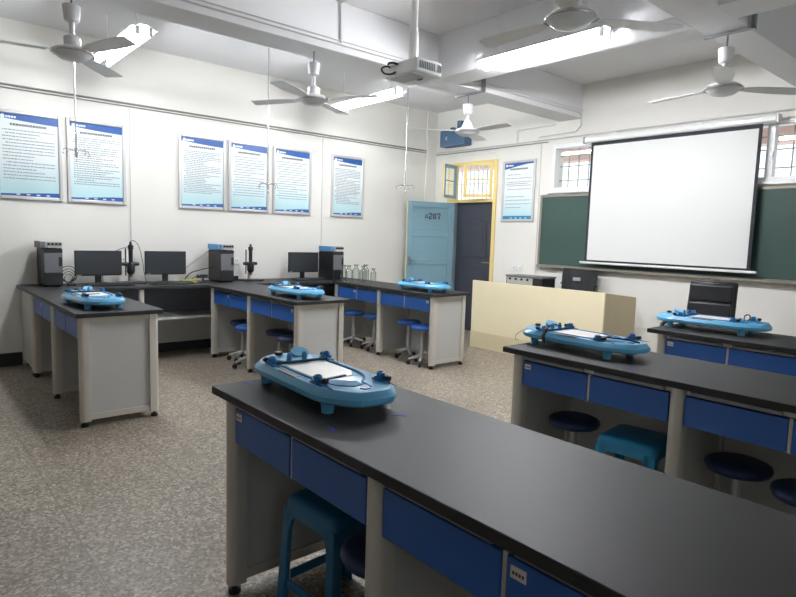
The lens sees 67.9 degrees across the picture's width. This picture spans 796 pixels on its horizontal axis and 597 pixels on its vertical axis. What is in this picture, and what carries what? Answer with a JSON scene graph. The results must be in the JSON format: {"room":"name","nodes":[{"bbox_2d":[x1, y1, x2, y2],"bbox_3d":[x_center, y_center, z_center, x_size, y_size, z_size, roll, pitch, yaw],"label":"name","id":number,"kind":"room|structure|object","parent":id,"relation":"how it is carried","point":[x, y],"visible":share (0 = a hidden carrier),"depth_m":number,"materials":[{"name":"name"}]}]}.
{"room":"science classroom","nodes":[
{"label":"science classroom","id":0,"kind":"room"},
{"bbox_2d":[0,17,427,364],"bbox_3d":[-3.674,-0.997,5.858,11.440,3.300,0.200,-3,8,-40],"label":"wall","id":1,"kind":"structure","parent":0,"point":[377,239],"depth_m":6.71,"materials":[{"name":"paint"}]},
{"bbox_2d":[0,352,22,366],"bbox_3d":[-5.790,0.712,4.121,5.420,0.130,0.015,-3,8,-40],"label":"baseboard","id":2,"kind":"structure","parent":1,"relation":"attached to","point":[16,358],"depth_m":5.81,"materials":[{"name":"grey"}]},
{"bbox_2d":[0,108,63,201],"bbox_3d":[-3.576,-1.380,5.744,0.564,0.840,0.025,-3,8,-40],"label":"poster","id":3,"kind":"object","parent":1,"relation":"attached to","point":[31,160],"visible":1,"depth_m":5.75,"materials":[{"name":"white paper"}]},
{"bbox_2d":[65,117,126,204],"bbox_3d":[-3.119,-1.406,6.133,0.564,0.840,0.025,-3,8,-40],"label":"poster","id":4,"kind":"object","parent":1,"relation":"attached to","point":[99,178],"visible":0.96,"depth_m":6.13,"materials":[{"name":"white paper"}]},
{"bbox_2d":[129,108,131,241],"bbox_3d":[-2.875,-1.300,6.359,0.012,1.450,0.012,-3,8,-40],"label":"conduit","id":5,"kind":"object","parent":1,"relation":"attached to","point":[129,108],"visible":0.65,"depth_m":6.35,"materials":[{"name":"white plastic"}]},
{"bbox_2d":[178,133,225,210],"bbox_3d":[-2.264,-1.455,6.861,0.567,0.840,0.025,-3,8,-40],"label":"poster","id":6,"kind":"object","parent":1,"relation":"attached to","point":[201,159],"visible":1,"depth_m":6.85,"materials":[{"name":"white paper"}]},
{"bbox_2d":[0,86,425,152],"bbox_3d":[-3.594,-1.994,5.651,10.580,0.032,0.012,-3,8,-40],"label":"conduit","id":7,"kind":"object","parent":1,"relation":"attached to","point":[0,86],"visible":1,"depth_m":6.68,"materials":[{"name":"grey"}]},
{"bbox_2d":[0,82,426,150],"bbox_3d":[-3.592,-2.023,5.647,10.580,0.040,0.020,-3,8,-40],"label":"conduit","id":8,"kind":"object","parent":1,"relation":"attached to","point":[2,83],"visible":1,"depth_m":6.69,"materials":[{"name":"grey"}]},
{"bbox_2d":[228,140,269,212],"bbox_3d":[-1.819,-1.481,7.240,0.540,0.840,0.025,-3,8,-40],"label":"poster","id":9,"kind":"object","parent":1,"relation":"attached to","point":[247,161],"visible":0.98,"depth_m":7.23,"materials":[{"name":"white paper"}]},
{"bbox_2d":[272,146,311,215],"bbox_3d":[-1.360,-1.507,7.630,0.567,0.840,0.025,-3,8,-40],"label":"poster","id":10,"kind":"object","parent":1,"relation":"attached to","point":[292,168],"visible":1,"depth_m":7.62,"materials":[{"name":"white paper"}]},
{"bbox_2d":[321,142,322,245],"bbox_3d":[-1.025,-1.213,7.960,0.012,1.840,0.012,-3,8,-40],"label":"conduit","id":11,"kind":"object","parent":1,"relation":"attached to","point":[322,142],"visible":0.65,"depth_m":7.93,"materials":[{"name":"white plastic"}]},
{"bbox_2d":[330,154,364,217],"bbox_3d":[-0.697,-1.545,8.195,0.548,0.840,0.025,-3,8,-40],"label":"poster","id":12,"kind":"object","parent":1,"relation":"attached to","point":[347,172],"visible":1,"depth_m":8.19,"materials":[{"name":"white paper"}]},
{"bbox_2d":[424,111,437,201],"bbox_3d":[0.486,-1.220,9.257,0.210,3.300,0.020,-3,8,-40],"label":"pillar","id":13,"kind":"structure","parent":1,"relation":"attached to","point":[432,117],"depth_m":9.14,"materials":[{"name":"paint"}]},
{"bbox_2d":[0,330,513,596],"bbox_3d":[-0.971,1.137,2.828,11.440,0.150,8.700,-3,8,-40],"label":"floor","id":14,"kind":"structure","parent":0,"point":[133,504],"depth_m":3.28,"materials":[{"name":"stone"}]},
{"bbox_2d":[27,288,163,427],"bbox_3d":[-2.540,0.399,4.866,0.578,0.800,1.851,-3,8,-40],"label":"lab bench","id":15,"kind":"object","parent":14,"relation":"on","point":[108,354],"visible":0.98,"depth_m":4.27,"materials":[{"name":"laminate"}]},
{"bbox_2d":[61,286,125,309],"bbox_3d":[-2.272,-0.010,4.409,0.304,0.124,0.730,-4,8,-44],"label":"tray","id":16,"kind":"object","parent":15,"relation":"on","point":[89,297],"visible":1,"depth_m":4.26,"materials":[{"name":"blue plastic"}]},
{"bbox_2d":[27,288,163,318],"bbox_3d":[-2.525,0.017,4.822,0.578,0.030,1.840,-3,8,-40],"label":"countertop","id":17,"kind":"structure","parent":15,"relation":"on","point":[53,297],"depth_m":4.32,"materials":[{"name":"laminate"}]},
{"bbox_2d":[16,277,363,375],"bbox_3d":[-2.079,0.207,6.853,3.870,0.800,0.601,-3,8,-40],"label":"computer desk","id":18,"kind":"object","parent":14,"relation":"on","point":[185,322],"visible":0.28,"depth_m":6.74,"materials":[{"name":"laminate"}]},
{"bbox_2d":[37,248,62,286],"bbox_3d":[-3.401,-0.309,5.781,0.160,0.365,0.356,-3,8,-40],"label":"computer tower","id":19,"kind":"object","parent":18,"relation":"on","point":[49,260],"visible":0.99,"depth_m":5.66,"materials":[{"name":"black plastic"}]},
{"bbox_2d":[34,241,62,248],"bbox_3d":[-3.388,-0.521,5.732,0.186,0.068,0.316,-3,8,-40],"label":"box","id":20,"kind":"object","parent":19,"relation":"on","point":[38,244],"visible":1,"depth_m":5.62,"materials":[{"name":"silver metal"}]},
{"bbox_2d":[74,247,125,282],"bbox_3d":[-3.033,-0.351,6.160,0.188,0.393,0.623,7,8,38],"label":"computer monitor","id":21,"kind":"object","parent":18,"relation":"on","point":[98,264],"visible":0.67,"depth_m":6.06,"materials":[{"name":"black plastic"}]},
{"bbox_2d":[85,282,133,286],"bbox_3d":[-2.904,-0.143,5.969,0.430,0.027,0.130,-3,8,-40],"label":"keyboard","id":22,"kind":"object","parent":18,"relation":"on","point":[112,283],"visible":1,"depth_m":5.92,"materials":[{"name":"black plastic"}]},
{"bbox_2d":[117,240,147,283],"bbox_3d":[-2.750,-0.391,6.310,0.427,0.459,0.236,-3,8,-40],"label":"microscope","id":23,"kind":"object","parent":18,"relation":"on","point":[130,270],"visible":0.93,"depth_m":6.27,"materials":[{"name":"black plastic"}]},
{"bbox_2d":[150,281,193,284],"bbox_3d":[-2.432,-0.170,6.370,0.430,0.027,0.130,-3,8,-40],"label":"keyboard","id":24,"kind":"object","parent":18,"relation":"on","point":[154,282],"visible":1,"depth_m":6.32,"materials":[{"name":"black plastic"}]},
{"bbox_2d":[144,248,213,281],"bbox_3d":[-2.446,-0.381,6.633,0.768,0.392,0.183,-3,8,-40],"label":"computer monitor","id":25,"kind":"object","parent":18,"relation":"on","point":[163,263],"visible":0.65,"depth_m":6.51,"materials":[{"name":"black plastic"}]},
{"bbox_2d":[158,309,210,319],"bbox_3d":[-2.082,0.162,6.854,3.746,0.020,0.500,-3,8,-40],"label":"shelf","id":26,"kind":"object","parent":18,"relation":"attached to","point":[169,314],"depth_m":6.57,"materials":[{"name":"grey metal"}]},
{"bbox_2d":[16,277,363,292],"bbox_3d":[-2.067,-0.176,6.813,3.870,0.030,0.601,-3,8,-40],"label":"countertop","id":27,"kind":"structure","parent":18,"relation":"on","point":[24,287],"depth_m":6.26,"materials":[{"name":"laminate"}]},
{"bbox_2d":[208,249,233,281],"bbox_3d":[-2.061,-0.383,6.896,0.160,0.365,0.356,-3,8,-40],"label":"computer tower","id":28,"kind":"object","parent":18,"relation":"on","point":[222,261],"visible":0.96,"depth_m":6.78,"materials":[{"name":"black plastic"}]},
{"bbox_2d":[208,244,233,249],"bbox_3d":[-2.048,-0.596,6.846,0.186,0.068,0.316,-3,8,-40],"label":"box","id":29,"kind":"object","parent":28,"relation":"on","point":[212,246],"visible":0.98,"depth_m":6.75,"materials":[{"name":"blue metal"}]},
{"bbox_2d":[238,244,263,280],"bbox_3d":[-1.772,-0.436,7.128,0.260,0.440,0.180,-3,8,-40],"label":"microscope","id":30,"kind":"object","parent":18,"relation":"on","point":[249,266],"visible":1,"depth_m":7.11,"materials":[{"name":"black plastic"}]},
{"bbox_2d":[288,252,317,277],"bbox_3d":[-1.238,-0.427,7.668,0.444,0.345,0.180,-3,8,-40],"label":"computer monitor","id":31,"kind":"object","parent":18,"relation":"on","point":[302,262],"visible":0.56,"depth_m":7.64,"materials":[{"name":"black plastic"}]},
{"bbox_2d":[318,251,343,279],"bbox_3d":[-0.876,-0.432,7.729,0.160,0.365,0.356,-3,8,-40],"label":"computer tower","id":32,"kind":"object","parent":18,"relation":"on","point":[330,264],"visible":0.93,"depth_m":7.62,"materials":[{"name":"black plastic"}]},
{"bbox_2d":[319,246,343,251],"bbox_3d":[-0.863,-0.645,7.679,0.186,0.068,0.316,-3,8,-40],"label":"box","id":33,"kind":"object","parent":32,"relation":"on","point":[321,248],"visible":0.98,"depth_m":7.59,"materials":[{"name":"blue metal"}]},
{"bbox_2d":[227,319,246,360],"bbox_3d":[-1.657,0.454,6.372,0.322,0.435,0.338,5,7,32],"label":"round stool","id":34,"kind":"object","parent":14,"relation":"on","point":[236,322],"visible":0.56,"depth_m":6.36,"materials":[{"name":"blue"}]},
{"bbox_2d":[232,324,251,369],"bbox_3d":[-1.517,0.490,6.066,0.322,0.435,0.338,2,6,-2],"label":"round stool","id":35,"kind":"object","parent":14,"relation":"on","point":[241,327],"visible":0.44,"depth_m":5.99,"materials":[{"name":"blue plastic"}]},
{"bbox_2d":[208,283,349,372],"bbox_3d":[-1.265,0.326,5.952,0.560,0.800,1.851,-3,8,-40],"label":"lab bench","id":36,"kind":"object","parent":14,"relation":"on","point":[316,324],"visible":0.84,"depth_m":5.74,"materials":[{"name":"laminate"}]},
{"bbox_2d":[208,283,349,305],"bbox_3d":[-1.250,-0.057,5.908,0.560,0.030,1.840,-3,8,-40],"label":"countertop","id":37,"kind":"structure","parent":36,"relation":"on","point":[252,289],"depth_m":5.55,"materials":[{"name":"laminate"}]},
{"bbox_2d":[268,281,324,298],"bbox_3d":[-0.948,-0.082,5.498,0.304,0.124,0.730,-3,8,-41],"label":"tray","id":38,"kind":"object","parent":36,"relation":"on","point":[297,289],"visible":1,"depth_m":5.35,"materials":[{"name":"blue plastic"}]},
{"bbox_2d":[266,328,293,350],"bbox_3d":[-1.156,0.527,5.818,0.322,0.435,0.338,6,7,38],"label":"round stool","id":39,"kind":"object","parent":14,"relation":"on","point":[275,332],"visible":0.25,"depth_m":5.75,"materials":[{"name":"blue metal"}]},
{"bbox_2d":[277,334,293,352],"bbox_3d":[-0.982,0.565,5.498,0.322,0.435,0.338,4,6,21],"label":"round stool","id":40,"kind":"object","parent":14,"relation":"on","point":[286,338],"visible":0.23,"depth_m":5.40,"materials":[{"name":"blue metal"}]},
{"bbox_2d":[276,488,365,596],"bbox_3d":[-0.214,0.930,2.164,0.332,0.445,0.332,-4,8,-44],"label":"plastic stool","id":41,"kind":"object","parent":14,"relation":"on","point":[305,506],"visible":0.56,"depth_m":2.05,"materials":[{"name":"blue plastic"}]},
{"bbox_2d":[340,529,365,578],"bbox_3d":[-0.035,0.974,1.838,0.322,0.435,0.338,3,6,13],"label":"round stool","id":42,"kind":"object","parent":14,"relation":"on","point":[353,549],"visible":0.3,"depth_m":1.77,"materials":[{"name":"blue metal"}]},
{"bbox_2d":[343,310,365,346],"bbox_3d":[-0.547,0.374,7.474,0.322,0.435,0.338,5,7,26],"label":"round stool","id":43,"kind":"object","parent":14,"relation":"on","point":[353,313],"visible":0.86,"depth_m":7.45,"materials":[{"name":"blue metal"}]},
{"bbox_2d":[360,313,383,350],"bbox_3d":[-0.279,0.409,7.218,0.322,0.435,0.338,7,8,43],"label":"round stool","id":44,"kind":"object","parent":14,"relation":"on","point":[373,316],"visible":0.7,"depth_m":7.20,"materials":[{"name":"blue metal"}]},
{"bbox_2d":[333,280,470,369],"bbox_3d":[-0.029,0.255,7.004,0.560,0.800,1.851,-3,8,-40],"label":"lab bench","id":45,"kind":"object","parent":14,"relation":"on","point":[444,312],"visible":0.9,"depth_m":6.82,"materials":[{"name":"laminate"}]},
{"bbox_2d":[333,280,470,296],"bbox_3d":[-0.014,-0.127,6.960,0.560,0.030,1.840,-3,8,-40],"label":"countertop","id":46,"kind":"structure","parent":45,"relation":"on","point":[393,287],"depth_m":6.66,"materials":[{"name":"laminate"}]},
{"bbox_2d":[397,277,449,292],"bbox_3d":[0.277,-0.153,6.547,0.304,0.124,0.730,-3,8,-40],"label":"tray","id":47,"kind":"object","parent":45,"relation":"on","point":[411,282],"visible":1,"depth_m":6.42,"materials":[{"name":"blue plastic"}]},
{"bbox_2d":[394,319,420,359],"bbox_3d":[0.137,0.464,6.805,0.322,0.435,0.338,3,6,9],"label":"round stool","id":48,"kind":"object","parent":14,"relation":"on","point":[407,322],"visible":0.89,"depth_m":6.78,"materials":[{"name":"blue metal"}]},
{"bbox_2d":[406,324,436,366],"bbox_3d":[0.277,0.507,6.438,0.322,0.435,0.338,5,7,29],"label":"round stool","id":49,"kind":"object","parent":14,"relation":"on","point":[417,327],"visible":0.68,"depth_m":6.42,"materials":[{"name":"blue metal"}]},
{"bbox_2d":[212,379,795,596],"bbox_3d":[0.388,0.846,1.428,0.580,0.800,2.720,-3,8,-40],"label":"lab bench","id":50,"kind":"object","parent":14,"relation":"on","point":[451,500],"visible":0.91,"depth_m":1.45,"materials":[{"name":"laminate"}]},
{"bbox_2d":[255,347,397,413],"bbox_3d":[-0.282,0.284,2.170,0.304,0.124,0.730,-3,7,-37],"label":"apparatus","id":51,"kind":"object","parent":50,"relation":"on","point":[325,380],"visible":1,"depth_m":2.03,"materials":[{"name":"blue plastic"}]},
{"bbox_2d":[512,570,523,579],"bbox_3d":[0.241,0.557,1.190,0.001,0.007,0.029,-3,8,-40],"label":"print","id":52,"kind":"object","parent":50,"relation":"attached to","point":[516,574],"depth_m":1.19,"materials":[{"name":"grey"}]},
{"bbox_2d":[470,280,635,354],"bbox_3d":[1.803,0.266,7.151,0.674,0.860,1.860,-3,8,-40],"label":"podium","id":53,"kind":"object","parent":14,"relation":"on","point":[500,311],"visible":0.76,"depth_m":6.89,"materials":[{"name":"beige wood"}]},
{"bbox_2d":[505,274,555,287],"bbox_3d":[1.660,-0.182,7.446,0.300,0.212,0.570,-3,8,-40],"label":"console","id":54,"kind":"object","parent":53,"relation":"on","point":[522,279],"visible":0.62,"depth_m":7.30,"materials":[{"name":"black plastic"}]},
{"bbox_2d":[548,411,599,444],"bbox_3d":[0.963,0.861,3.232,0.322,0.435,0.338,5,7,26],"label":"round stool","id":55,"kind":"object","parent":14,"relation":"on","point":[574,422],"visible":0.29,"depth_m":3.16,"materials":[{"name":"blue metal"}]},
{"bbox_2d":[560,268,597,291],"bbox_3d":[2.020,0.175,7.127,0.553,1.060,0.622,-3,8,-40],"label":"monitor","id":56,"kind":"object","parent":14,"relation":"on","point":[572,278],"visible":0.18,"depth_m":7.20,"materials":[{"name":"black plastic"}]},
{"bbox_2d":[594,424,666,470],"bbox_3d":[1.173,0.891,2.949,0.332,0.445,0.332,7,8,43],"label":"plastic stool","id":57,"kind":"object","parent":14,"relation":"on","point":[647,446],"visible":0.35,"depth_m":2.85,"materials":[{"name":"blue plastic"}]},
{"bbox_2d":[503,341,795,515],"bbox_3d":[1.671,0.780,2.449,0.600,0.800,2.720,-3,8,-40],"label":"lab bench","id":58,"kind":"object","parent":14,"relation":"on","point":[703,408],"visible":0.62,"depth_m":2.75,"materials":[{"name":"laminate"}]},
{"bbox_2d":[515,320,650,359],"bbox_3d":[0.979,0.210,3.223,0.326,0.131,0.768,-3,7,-37],"label":"tray","id":59,"kind":"object","parent":58,"relation":"on","point":[608,344],"visible":1,"depth_m":3.09,"materials":[{"name":"blue plastic"}]},
{"bbox_2d":[503,341,795,413],"bbox_3d":[1.683,0.398,2.409,0.600,0.030,2.720,-3,8,-40],"label":"countertop","id":60,"kind":"structure","parent":58,"relation":"on","point":[771,390],"depth_m":2.72,"materials":[{"name":"laminate"}]},
{"bbox_2d":[660,280,737,325],"bbox_3d":[2.751,0.380,5.365,0.622,1.060,0.606,7,8,41],"label":"office chair","id":61,"kind":"object","parent":14,"relation":"on","point":[714,298],"visible":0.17,"depth_m":5.43,"materials":[{"name":"black plastic"}]},
{"bbox_2d":[687,301,731,317],"bbox_3d":[2.867,0.117,5.462,0.370,0.160,0.035,7,8,41],"label":"cushion","id":62,"kind":"object","parent":61,"relation":"on","point":[714,308],"depth_m":5.43,"materials":[{"name":"black leather"}]},
{"bbox_2d":[689,283,733,303],"bbox_3d":[2.889,-0.048,5.464,0.370,0.160,0.035,7,8,41],"label":"cushion","id":63,"kind":"object","parent":61,"relation":"on","point":[699,293],"depth_m":5.45,"materials":[{"name":"black leather"}]},
{"bbox_2d":[647,323,795,375],"bbox_3d":[2.826,0.725,3.327,0.580,0.800,2.720,-3,8,-40],"label":"lab bench","id":64,"kind":"object","parent":14,"relation":"on","point":[775,353],"visible":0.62,"depth_m":3.81,"materials":[{"name":"laminate"}]},
{"bbox_2d":[657,308,772,335],"bbox_3d":[2.182,0.155,4.123,0.304,0.129,0.730,-4,8,-43],"label":"tray","id":65,"kind":"object","parent":64,"relation":"on","point":[679,316],"visible":1,"depth_m":4.02,"materials":[{"name":"blue plastic"}]},
{"bbox_2d":[647,323,795,353],"bbox_3d":[2.838,0.342,3.288,0.580,0.030,2.720,-3,8,-40],"label":"countertop","id":66,"kind":"structure","parent":64,"relation":"on","point":[760,340],"depth_m":3.87,"materials":[{"name":"laminate"}]},
{"bbox_2d":[704,452,773,497],"bbox_3d":[1.518,0.939,2.646,0.322,0.435,0.338,5,7,31],"label":"round stool","id":67,"kind":"object","parent":14,"relation":"on","point":[738,467],"visible":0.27,"depth_m":2.59,"materials":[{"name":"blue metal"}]},
{"bbox_2d":[770,478,795,506],"bbox_3d":[1.639,0.972,2.362,0.322,0.435,0.338,1,6,-5],"label":"round stool","id":68,"kind":"object","parent":14,"relation":"on","point":[784,490],"visible":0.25,"depth_m":2.34,"materials":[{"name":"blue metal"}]},
{"bbox_2d":[0,0,737,112],"bbox_3d":[-0.865,-2.293,2.472,11.440,0.150,8.700,-3,8,-40],"label":"ceiling","id":69,"kind":"structure","parent":0,"point":[439,17],"depth_m":6.00,"materials":[{"name":"paint"}]},
{"bbox_2d":[62,63,89,161],"bbox_3d":[-2.854,-1.889,5.222,0.191,1.343,0.191,0,6,-19],"label":"hanger","id":70,"kind":"object","parent":69,"relation":"hanging from","point":[76,150],"visible":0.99,"depth_m":5.24,"materials":[{"name":"silver metal"}]},
{"bbox_2d":[94,13,156,66],"bbox_3d":[-2.364,-2.321,5.049,0.200,0.418,1.220,-3,8,-40],"label":"tube light","id":71,"kind":"object","parent":69,"relation":"hanging from","point":[138,33],"visible":0.73,"depth_m":4.88,"materials":[{"name":"white plastic"}]},
{"bbox_2d":[258,48,277,193],"bbox_3d":[-1.373,-1.871,6.263,0.191,1.503,0.191,0,6,-19],"label":"hanger","id":72,"kind":"object","parent":69,"relation":"hanging from","point":[267,183],"visible":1,"depth_m":6.28,"materials":[{"name":"silver metal"}]},
{"bbox_2d":[87,0,583,121],"bbox_3d":[-2.023,-2.189,3.809,11.000,0.405,0.320,-3,8,-40],"label":"ceiling beam","id":73,"kind":"structure","parent":69,"relation":"attached to","point":[361,27],"depth_m":4.99,"materials":[{"name":"paint"}]},
{"bbox_2d":[0,0,136,76],"bbox_3d":[-2.140,-1.761,3.747,1.009,0.440,1.055,-3,8,-40],"label":"ceiling fan","id":74,"kind":"object","parent":73,"relation":"hanging from","point":[71,50],"visible":1,"depth_m":3.79,"materials":[{"name":"white metal"}]},
{"bbox_2d":[251,51,378,114],"bbox_3d":[-0.708,-1.842,4.958,0.904,0.440,0.904,-1,6,-24],"label":"ceiling fan","id":75,"kind":"object","parent":73,"relation":"hanging from","point":[312,98],"visible":1,"depth_m":4.91,"materials":[{"name":"white metal"}]},
{"bbox_2d":[182,0,581,137],"bbox_3d":[-2.085,-1.953,3.965,10.889,0.238,0.631,-3,8,-40],"label":"conduit","id":76,"kind":"object","parent":73,"relation":"attached to","point":[189,1],"visible":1,"depth_m":4.90,"materials":[{"name":"white"}]},
{"bbox_2d":[199,0,583,110],"bbox_3d":[-1.875,-2.060,3.708,10.883,0.012,0.039,-3,8,-40],"label":"conduit","id":77,"kind":"object","parent":73,"relation":"attached to","point":[199,0],"visible":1,"depth_m":4.86,"materials":[{"name":"white plastic"}]},
{"bbox_2d":[410,78,511,140],"bbox_3d":[0.825,-1.984,6.128,1.067,0.576,0.964,-3,8,-40],"label":"ceiling fan","id":78,"kind":"object","parent":73,"relation":"hanging from","point":[467,130],"visible":1,"depth_m":6.16,"materials":[{"name":"white metal"}]},
{"bbox_2d":[331,73,406,110],"bbox_3d":[-0.371,-2.436,6.746,0.200,0.418,1.220,-3,8,-40],"label":"tube light","id":79,"kind":"object","parent":69,"relation":"hanging from","point":[394,92],"visible":0.69,"depth_m":6.67,"materials":[{"name":"white plastic"}]},
{"bbox_2d":[396,88,413,192],"bbox_3d":[0.110,-2.057,7.743,0.191,1.348,0.191,0,6,-19],"label":"hanger","id":80,"kind":"object","parent":69,"relation":"hanging from","point":[408,88],"visible":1,"depth_m":7.75,"materials":[{"name":"silver metal"}]},
{"bbox_2d":[381,0,440,85],"bbox_3d":[0.099,-1.903,3.932,0.306,0.868,0.323,-3,8,-40],"label":"projector","id":81,"kind":"object","parent":69,"relation":"hanging from","point":[413,70],"visible":1,"depth_m":3.93,"materials":[{"name":"white plastic"}]},
{"bbox_2d":[420,60,434,70],"bbox_3d":[0.192,-1.516,3.851,0.136,0.045,0.004,-3,8,-40],"label":"vent","id":82,"kind":"object","parent":81,"relation":"attached to","point":[425,65],"depth_m":3.85,"materials":[{"name":"grey plastic"}]},
{"bbox_2d":[473,0,613,71],"bbox_3d":[1.113,-2.154,4.667,0.200,0.458,1.200,-3,8,-40],"label":"tube light","id":83,"kind":"object","parent":69,"relation":"hanging from","point":[601,33],"visible":0.98,"depth_m":4.62,"materials":[{"name":"white plastic"}]},
{"bbox_2d":[438,0,692,84],"bbox_3d":[1.235,-2.200,4.891,0.300,0.405,2.270,-3,8,-40],"label":"ceiling beam","id":84,"kind":"structure","parent":69,"relation":"attached to","point":[458,48],"depth_m":4.89,"materials":[{"name":"paint"}]},
{"bbox_2d":[646,0,795,86],"bbox_3d":[-0.360,-1.936,1.873,11.000,0.405,0.270,-3,8,-40],"label":"ceiling beam","id":85,"kind":"structure","parent":69,"relation":"attached to","point":[771,46],"depth_m":4.34,"materials":[{"name":"paint"}]},
{"bbox_2d":[478,0,682,47],"bbox_3d":[0.788,-1.599,3.062,1.067,0.440,0.950,-3,8,-40],"label":"ceiling fan","id":86,"kind":"object","parent":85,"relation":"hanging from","point":[570,16],"visible":1,"depth_m":3.02,"materials":[{"name":"white metal"}]},
{"bbox_2d":[648,13,795,102],"bbox_3d":[2.241,-1.745,4.242,1.060,0.576,0.999,-3,8,-40],"label":"ceiling fan","id":87,"kind":"object","parent":85,"relation":"hanging from","point":[724,86],"visible":0.98,"depth_m":4.17,"materials":[{"name":"white metal"}]},
{"bbox_2d":[718,0,795,17],"bbox_3d":[3.184,-1.904,2.623,0.300,0.405,3.200,-3,8,-40],"label":"ceiling beam","id":88,"kind":"structure","parent":69,"relation":"attached to","point":[736,8],"depth_m":3.73,"materials":[{"name":"paint"}]},
{"bbox_2d":[435,54,795,351],"bbox_3d":[3.406,-0.813,6.202,0.240,3.300,8.500,-3,8,-40],"label":"wall","id":89,"kind":"structure","parent":0,"point":[622,102],"depth_m":6.81,"materials":[{"name":"paint"}]},
{"bbox_2d":[405,201,454,289],"bbox_3d":[0.477,-0.503,8.907,0.743,1.885,0.098,0,6,-14],"label":"door","id":90,"kind":"structure","parent":89,"relation":"in","point":[430,226],"depth_m":8.89,"materials":[{"name":"blue paint"}]},
{"bbox_2d":[442,163,456,198],"bbox_3d":[0.766,-1.728,8.737,0.031,0.485,0.364,6,7,35],"label":"window","id":91,"kind":"structure","parent":89,"relation":"in","point":[445,165],"depth_m":8.69,"materials":[{"name":"blue paint"}]},
{"bbox_2d":[452,203,457,290],"bbox_3d":[0.837,-0.493,9.070,0.060,1.915,0.060,-3,8,-40],"label":"trim","id":92,"kind":"structure","parent":89,"relation":"attached to","point":[456,204],"depth_m":9.02,"materials":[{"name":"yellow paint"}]},
{"bbox_2d":[440,120,471,147],"bbox_3d":[0.855,-2.435,8.767,0.167,0.350,0.500,-3,8,-40],"label":"speaker box","id":93,"kind":"object","parent":89,"relation":"attached to","point":[448,139],"visible":0.69,"depth_m":8.71,"materials":[{"name":"blue paint"}]},
{"bbox_2d":[454,202,491,330],"bbox_3d":[1.119,-0.473,8.792,0.134,1.930,0.850,-3,8,-40],"label":"door","id":94,"kind":"structure","parent":89,"relation":"in","point":[474,220],"depth_m":8.79,"materials":[{"name":"black metal"}]},
{"bbox_2d":[447,159,498,281],"bbox_3d":[1.057,-0.757,8.794,0.060,2.510,0.990,-3,8,-40],"label":"trim","id":95,"kind":"structure","parent":89,"relation":"attached to","point":[450,188],"depth_m":8.45,"materials":[{"name":"yellow paint"}]},
{"bbox_2d":[459,166,488,199],"bbox_3d":[1.213,-1.729,8.801,0.014,0.570,0.990,-3,8,-40],"label":"window grille","id":96,"kind":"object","parent":89,"relation":"attached to","point":[474,183],"depth_m":8.84,"materials":[{"name":"white metal"}]},
{"bbox_2d":[463,162,493,197],"bbox_3d":[1.138,-1.682,8.402,0.412,0.485,0.031,4,6,16],"label":"window","id":97,"kind":"structure","parent":89,"relation":"in","point":[466,165],"depth_m":8.39,"materials":[{"name":"yellow paint"}]},
{"bbox_2d":[500,158,536,221],"bbox_3d":[1.630,-1.460,8.039,0.025,0.828,0.555,-3,8,-40],"label":"poster","id":98,"kind":"object","parent":89,"relation":"attached to","point":[519,176],"visible":1,"depth_m":8.03,"materials":[{"name":"white paper"}]},
{"bbox_2d":[534,143,541,274],"bbox_3d":[1.837,-0.771,7.853,0.012,2.520,0.012,-3,8,-40],"label":"conduit","id":99,"kind":"object","parent":89,"relation":"attached to","point":[541,143],"visible":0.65,"depth_m":7.80,"materials":[{"name":"white plastic"}]},
{"bbox_2d":[547,142,591,193],"bbox_3d":[2.502,-1.592,7.118,0.200,0.615,1.510,-3,8,-40],"label":"window","id":100,"kind":"structure","parent":89,"relation":"in","point":[555,189],"depth_m":7.54,"materials":[{"name":"white metal"}]},
{"bbox_2d":[561,147,590,186],"bbox_3d":[2.575,-1.614,7.178,0.010,0.580,1.450,-3,8,-40],"label":"security grille","id":101,"kind":"object","parent":100,"relation":"attached to","point":[578,165],"depth_m":7.51,"materials":[{"name":"grey metal"}]},
{"bbox_2d":[436,107,795,153],"bbox_3d":[3.147,-1.869,6.219,0.022,0.022,7.870,-3,8,-40],"label":"conduit","id":102,"kind":"object","parent":89,"relation":"attached to","point":[794,108],"visible":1,"depth_m":6.70,"materials":[{"name":"white"}]},
{"bbox_2d":[536,185,795,284],"bbox_3d":[3.111,-0.694,6.302,0.090,0.930,3.900,-3,8,-40],"label":"chalkboard","id":103,"kind":"object","parent":89,"relation":"attached to","point":[562,217],"visible":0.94,"depth_m":6.15,"materials":[{"name":"green"}]},
{"bbox_2d":[579,113,781,273],"bbox_3d":[2.921,-1.091,6.434,0.148,1.524,2.079,-3,8,-40],"label":"projection screen","id":104,"kind":"object","parent":89,"relation":"attached to","point":[684,197],"visible":1,"depth_m":6.31,"materials":[{"name":"white fabric"}]},
{"bbox_2d":[758,117,795,184],"bbox_3d":[3.653,-1.417,5.779,0.200,0.615,1.560,-3,8,-40],"label":"window","id":105,"kind":"structure","parent":89,"relation":"in","point":[769,178],"depth_m":5.73,"materials":[{"name":"white metal"}]},
{"bbox_2d":[459,125,795,172],"bbox_3d":[4.887,-2.281,7.614,0.250,0.580,14.000,-3,8,-40],"label":"wall","id":106,"kind":"structure","parent":0,"point":[783,130],"depth_m":9.56,"materials":[{"name":"white paint"}]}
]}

